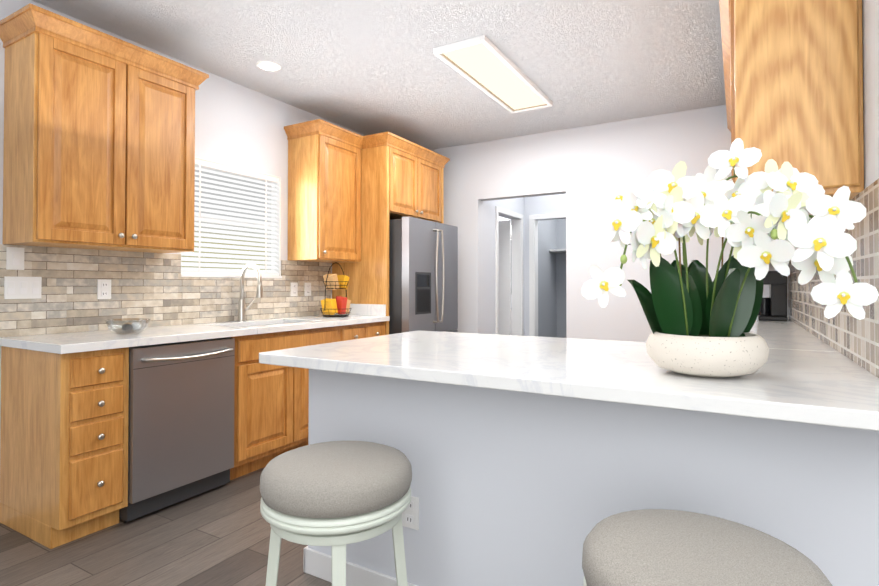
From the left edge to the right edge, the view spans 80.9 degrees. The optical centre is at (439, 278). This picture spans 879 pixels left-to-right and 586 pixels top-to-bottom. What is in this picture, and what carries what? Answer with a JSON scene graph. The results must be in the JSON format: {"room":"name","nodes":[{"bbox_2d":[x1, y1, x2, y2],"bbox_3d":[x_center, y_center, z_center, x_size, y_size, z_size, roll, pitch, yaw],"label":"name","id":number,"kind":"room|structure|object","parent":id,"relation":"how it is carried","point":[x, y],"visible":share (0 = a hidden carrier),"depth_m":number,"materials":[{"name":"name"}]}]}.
{"room":"kitchen","nodes":[
{"label":"kitchen","id":0,"kind":"room"},
{"bbox_2d":[0,467,331,585],"bbox_3d":[0.672,1.250,2.595,9.000,0.050,12.000,0,-1,30],"label":"floor","id":1,"kind":"structure","parent":0,"point":[219,536],"depth_m":2.31,"materials":[{"name":"brown wood"}]},
{"bbox_2d":[0,346,128,548],"bbox_3d":[-1.870,0.780,2.570,0.626,0.888,0.299,0,-1,30],"label":"base cabinet","id":2,"kind":"object","parent":1,"relation":"on","point":[64,450],"depth_m":2.41,"materials":[{"name":"brown wood"}]},
{"bbox_2d":[119,337,234,522],"bbox_3d":[-1.606,0.784,2.938,0.680,0.881,0.596,0,-1,30],"label":"dishwasher","id":3,"kind":"object","parent":1,"relation":"on","point":[181,426],"visible":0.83,"depth_m":2.75,"materials":[{"name":"grey metal"}]},
{"bbox_2d":[230,326,343,479],"bbox_3d":[-1.255,0.794,3.631,0.626,0.888,0.950,0,-1,30],"label":"base cabinet","id":4,"kind":"object","parent":1,"relation":"on","point":[271,402],"depth_m":3.30,"materials":[{"name":"brown wood"}]},
{"bbox_2d":[0,304,389,353],"bbox_3d":[-1.325,0.277,3.492,0.652,0.140,2.469,0,-1,30],"label":"countertop","id":5,"kind":"structure","parent":4,"relation":"on","point":[70,342],"depth_m":2.93,"materials":[{"name":"white stone"}]},
{"bbox_2d":[105,318,149,333],"bbox_3d":[-1.691,0.258,2.798,0.210,0.077,0.210,0,-1,30],"label":"glass bowl","id":6,"kind":"object","parent":5,"relation":"on","point":[134,327],"visible":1,"depth_m":2.75,"materials":[{"name":"clear glass"}]},
{"bbox_2d":[237,263,262,320],"bbox_3d":[-1.350,0.097,3.774,0.245,0.424,0.146,0,-1,30],"label":"faucet","id":7,"kind":"object","parent":5,"relation":"on","point":[242,308],"visible":1,"depth_m":3.76,"materials":[{"name":"silver metal"}]},
{"bbox_2d":[320,262,351,316],"bbox_3d":[-0.871,0.087,4.336,0.265,0.454,0.277,0,-1,30],"label":"fruit basket","id":8,"kind":"object","parent":5,"relation":"on","point":[336,306],"visible":1,"depth_m":4.27,"materials":[{"name":"black metal"}]},
{"bbox_2d":[260,441,411,585],"bbox_3d":[-0.293,0.863,1.483,0.428,0.695,0.428,0,-1,30],"label":"stool","id":9,"kind":"object","parent":1,"relation":"on","point":[337,496],"visible":1,"depth_m":1.34,"materials":[{"name":"fabric"}]},
{"bbox_2d":[344,321,384,340],"bbox_3d":[-0.867,0.803,4.301,0.626,0.888,0.598,0,-1,30],"label":"base cabinet","id":10,"kind":"object","parent":1,"relation":"on","point":[356,331],"depth_m":4.14,"materials":[{"name":"brown wood"}]},
{"bbox_2d":[389,216,457,333],"bbox_3d":[-0.350,0.360,4.932,0.841,1.770,0.880,0,-1,30],"label":"fridge","id":11,"kind":"object","parent":1,"relation":"on","point":[423,274],"visible":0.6,"depth_m":4.57,"materials":[{"name":"grey metal"}]},
{"bbox_2d":[582,509,831,585],"bbox_3d":[0.491,0.856,0.971,0.456,0.695,0.456,0,-1,30],"label":"stool","id":12,"kind":"object","parent":1,"relation":"on","point":[654,547],"visible":1,"depth_m":0.96,"materials":[{"name":"fabric"}]},
{"bbox_3d":[0.550,0.774,2.124,1.888,0.889,0.809,0,-1,30],"label":"base cabinet","id":13,"kind":"object","parent":1,"relation":"on","visible":0,"materials":[{"name":"gray paint"},{"name":"white quartz"}]},
{"bbox_2d":[259,330,878,430],"bbox_3d":[0.441,0.307,2.007,1.982,0.040,1.170,0,-1,30],"label":"countertop","id":14,"kind":"structure","parent":13,"relation":"on","point":[836,389],"depth_m":1.56,"materials":[{"name":"white stone"}]},
{"bbox_2d":[581,138,878,377],"bbox_3d":[0.799,-0.066,1.501,0.668,0.690,0.448,0,-1,30],"label":"orchid","id":15,"kind":"object","parent":14,"relation":"on","point":[701,323],"visible":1,"depth_m":1.46,"materials":[{"name":"plant"}]},
{"bbox_3d":[1.905,0.788,3.186,0.608,0.889,2.347,0,-1,30],"label":"base cabinet","id":16,"kind":"object","parent":1,"relation":"on","visible":0},
{"bbox_2d":[750,318,837,351],"bbox_3d":[1.897,0.323,3.197,0.628,0.040,2.347,0,-1,30],"label":"countertop","id":17,"kind":"structure","parent":16,"relation":"on","point":[790,334],"depth_m":2.64,"materials":[{"name":"white stone"}]},
{"bbox_2d":[758,271,787,320],"bbox_3d":[2.525,0.127,3.923,0.190,0.369,0.270,0,-1,30],"label":"coffee maker","id":18,"kind":"object","parent":17,"relation":"on","point":[773,307],"visible":0.85,"depth_m":3.81,"materials":[{"name":"black plastic"}]},
{"bbox_2d":[0,0,365,423],"bbox_3d":[-2.449,-0.129,2.353,0.140,2.700,8.420,0,-1,30],"label":"wall","id":19,"kind":"structure","parent":0,"point":[238,125],"depth_m":3.84,"materials":[{"name":"white paint"}]},
{"bbox_2d":[0,3,208,252],"bbox_3d":[-1.834,-0.722,2.882,0.395,1.100,0.936,0,-1,30],"label":"upper cabinet","id":20,"kind":"object","parent":19,"relation":"attached to","point":[99,140],"visible":1,"depth_m":2.66,"materials":[{"name":"brown wood"}]},
{"bbox_2d":[0,244,330,336],"bbox_3d":[-1.608,0.073,3.645,0.012,0.468,2.444,0,-1,30],"label":"backsplash","id":21,"kind":"structure","parent":19,"relation":"attached to","point":[156,289],"depth_m":3.16,"materials":[{"name":"tile"}]},
{"bbox_2d":[6,247,23,269],"bbox_3d":[-2.175,-0.105,2.644,0.011,0.115,0.075,0,-1,30],"label":"switch plate","id":22,"kind":"object","parent":21,"relation":"attached to","point":[14,258],"visible":1,"depth_m":2.64,"materials":[{"name":"white plastic"}]},
{"bbox_2d":[4,276,41,298],"bbox_3d":[-2.158,0.046,2.673,0.011,0.115,0.160,0,-1,30],"label":"switch plate","id":23,"kind":"object","parent":21,"relation":"attached to","point":[22,287],"visible":1,"depth_m":2.67,"materials":[{"name":"white plastic"}]},
{"bbox_2d":[97,279,110,298],"bbox_3d":[-1.960,0.060,3.015,0.010,0.115,0.075,0,-1,30],"label":"outlet","id":24,"kind":"object","parent":21,"relation":"attached to","point":[103,288],"visible":1,"depth_m":3.01,"materials":[{"name":"white plastic"}]},
{"bbox_2d":[290,282,297,295],"bbox_3d":[-1.214,0.087,4.304,0.010,0.115,0.075,0,-1,30],"label":"outlet","id":25,"kind":"object","parent":21,"relation":"attached to","point":[293,288],"visible":1,"depth_m":4.30,"materials":[{"name":"white plastic"}]},
{"bbox_2d":[304,283,310,295],"bbox_3d":[-1.133,0.089,4.442,0.010,0.115,0.075,0,-1,30],"label":"outlet","id":26,"kind":"object","parent":21,"relation":"attached to","point":[307,289],"visible":1,"depth_m":4.43,"materials":[{"name":"white plastic"}]},
{"bbox_2d":[180,157,281,277],"bbox_3d":[-1.568,-0.424,3.857,0.159,0.830,0.880,0,-1,30],"label":"window","id":27,"kind":"structure","parent":19,"relation":"in","point":[228,216],"depth_m":3.97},
{"bbox_2d":[181,158,279,275],"bbox_3d":[-1.543,-0.433,3.842,0.056,0.808,0.872,0,-1,30],"label":"window blinds","id":28,"kind":"object","parent":27,"relation":"attached to","point":[203,164],"visible":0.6,"depth_m":3.83,"materials":[{"name":"white plastic"}]},
{"bbox_2d":[284,123,363,262],"bbox_3d":[-0.973,-0.690,4.417,0.346,1.078,0.539,0,-1,30],"label":"upper cabinet","id":29,"kind":"object","parent":19,"relation":"attached to","point":[351,194],"depth_m":4.23,"materials":[{"name":"brown wood"}]},
{"bbox_2d":[364,135,443,226],"bbox_3d":[-0.471,-0.898,5.016,0.616,0.648,0.915,0,-1,30],"label":"upper cabinet","id":30,"kind":"object","parent":19,"relation":"attached to","point":[401,179],"depth_m":4.61,"materials":[{"name":"brown wood"}]},
{"bbox_2d":[31,0,725,149],"bbox_3d":[0.672,-1.500,2.631,9.000,0.050,12.000,0,-1,30],"label":"ceiling","id":31,"kind":"structure","parent":0,"point":[366,67],"depth_m":3.33,"materials":[{"name":"white paint"}]},
{"bbox_2d":[256,60,281,71],"bbox_3d":[-1.172,-1.460,3.537,0.170,0.006,0.170,0,-1,30],"label":"recessed light","id":32,"kind":"object","parent":31,"relation":"in","point":[268,66],"visible":1,"depth_m":3.53,"materials":[{"name":"white plastic"}]},
{"bbox_2d":[433,35,552,112],"bbox_3d":[0.445,-1.443,3.756,0.360,0.035,1.320,0,-1,30],"label":"recessed light","id":33,"kind":"object","parent":31,"relation":"in","point":[485,64],"visible":1,"depth_m":3.61,"materials":[{"name":"white plastic"}]},
{"bbox_2d":[483,197,523,333],"bbox_3d":[0.725,-0.079,6.096,0.120,2.700,1.240,0,-1,30],"label":"wall","id":34,"kind":"structure","parent":0,"point":[516,205],"depth_m":5.71,"materials":[{"name":"white paint"}]},
{"bbox_2d":[499,220,510,334],"bbox_3d":[0.606,0.264,6.689,0.675,2.010,0.183,0,-1,30],"label":"bathroom door","id":35,"kind":"structure","parent":34,"relation":"in","point":[505,277],"depth_m":6.54,"materials":[{"name":"white wood"}]},
{"bbox_2d":[495,206,523,335],"bbox_3d":[0.836,0.227,6.177,0.045,2.090,0.840,0,-1,30],"label":"door frame","id":36,"kind":"structure","parent":34,"relation":"attached to","point":[517,300],"depth_m":6.49,"materials":[{"name":"white wood"}]},
{"bbox_2d":[499,216,511,307],"bbox_3d":[0.850,-0.050,8.346,1.920,2.700,0.100,0,-1,30],"label":"wall","id":37,"kind":"structure","parent":0,"point":[502,219],"depth_m":8.19,"materials":[{"name":"white paint"}]},
{"bbox_2d":[524,194,565,335],"bbox_3d":[1.818,-0.077,6.248,1.860,2.700,0.120,0,-1,30],"label":"wall","id":38,"kind":"structure","parent":0,"point":[545,204],"depth_m":6.57,"materials":[{"name":"white paint"}]},
{"bbox_2d":[529,212,565,336],"bbox_3d":[1.538,0.229,6.329,0.910,2.090,0.017,0,-1,30],"label":"door frame","id":39,"kind":"structure","parent":38,"relation":"attached to","point":[533,223],"depth_m":6.54,"materials":[{"name":"white wood"}]},
{"bbox_2d":[538,219,556,336],"bbox_3d":[1.423,-0.063,7.361,0.060,2.700,1.410,0,-1,30],"label":"wall","id":40,"kind":"structure","parent":0,"point":[551,291],"depth_m":7.59,"materials":[{"name":"grey paint"}]},
{"bbox_2d":[557,219,566,337],"bbox_3d":[2.585,-0.060,7.572,1.860,2.700,0.100,0,-1,30],"label":"wall","id":41,"kind":"structure","parent":0,"point":[561,223],"depth_m":7.92,"materials":[{"name":"grey paint"}]},
{"bbox_2d":[549,249,565,252],"bbox_3d":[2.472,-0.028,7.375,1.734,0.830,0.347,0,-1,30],"label":"shelf","id":42,"kind":"object","parent":41,"relation":"attached to","point":[558,250],"visible":0.18,"depth_m":7.65,"materials":[{"name":"white"}]},
{"bbox_2d":[308,369,878,585],"bbox_3d":[0.309,0.769,1.725,1.910,0.889,0.120,0,-1,30],"label":"wall","id":43,"kind":"structure","parent":0,"point":[512,488],"depth_m":1.61,"materials":[{"name":"white paint"}]},
{"bbox_2d":[303,546,416,585],"bbox_3d":[1.749,1.151,0.809,5.344,0.100,0.014,0,-1,30],"label":"baseboard","id":44,"kind":"structure","parent":43,"relation":"attached to","point":[318,564],"depth_m":2.01,"materials":[{"name":"white wood"}]},
{"bbox_2d":[402,496,418,529],"bbox_3d":[-0.109,0.856,1.891,0.074,0.116,0.010,0,-1,30],"label":"outlet","id":45,"kind":"object","parent":43,"relation":"attached to","point":[410,516],"visible":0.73,"depth_m":1.88,"materials":[{"name":"white plastic"}]},
{"bbox_2d":[431,105,787,341],"bbox_3d":[1.301,-0.094,4.976,3.720,2.700,0.120,0,-1,30],"label":"wall","id":46,"kind":"structure","parent":0,"point":[582,168],"depth_m":4.87,"materials":[{"name":"white paint"}]},
{"bbox_2d":[862,0,878,188],"bbox_3d":[2.048,-0.124,2.694,0.140,2.700,3.080,0,-1,30],"label":"wall","id":47,"kind":"structure","parent":0,"point":[870,22],"depth_m":1.56,"materials":[{"name":"white paint"}]},
{"bbox_2d":[727,0,863,199],"bbox_3d":[1.325,-0.749,1.965,0.367,0.950,0.551,0,-1,30],"label":"upper cabinet","id":48,"kind":"object","parent":47,"relation":"attached to","point":[793,75],"depth_m":1.72,"materials":[{"name":"brown wood"}]},
{"bbox_2d":[788,179,878,377],"bbox_3d":[1.980,0.017,2.731,0.012,0.558,3.073,0,-1,30],"label":"backsplash","id":49,"kind":"structure","parent":47,"relation":"attached to","point":[845,332],"depth_m":1.70,"materials":[{"name":"tile"}]}
]}

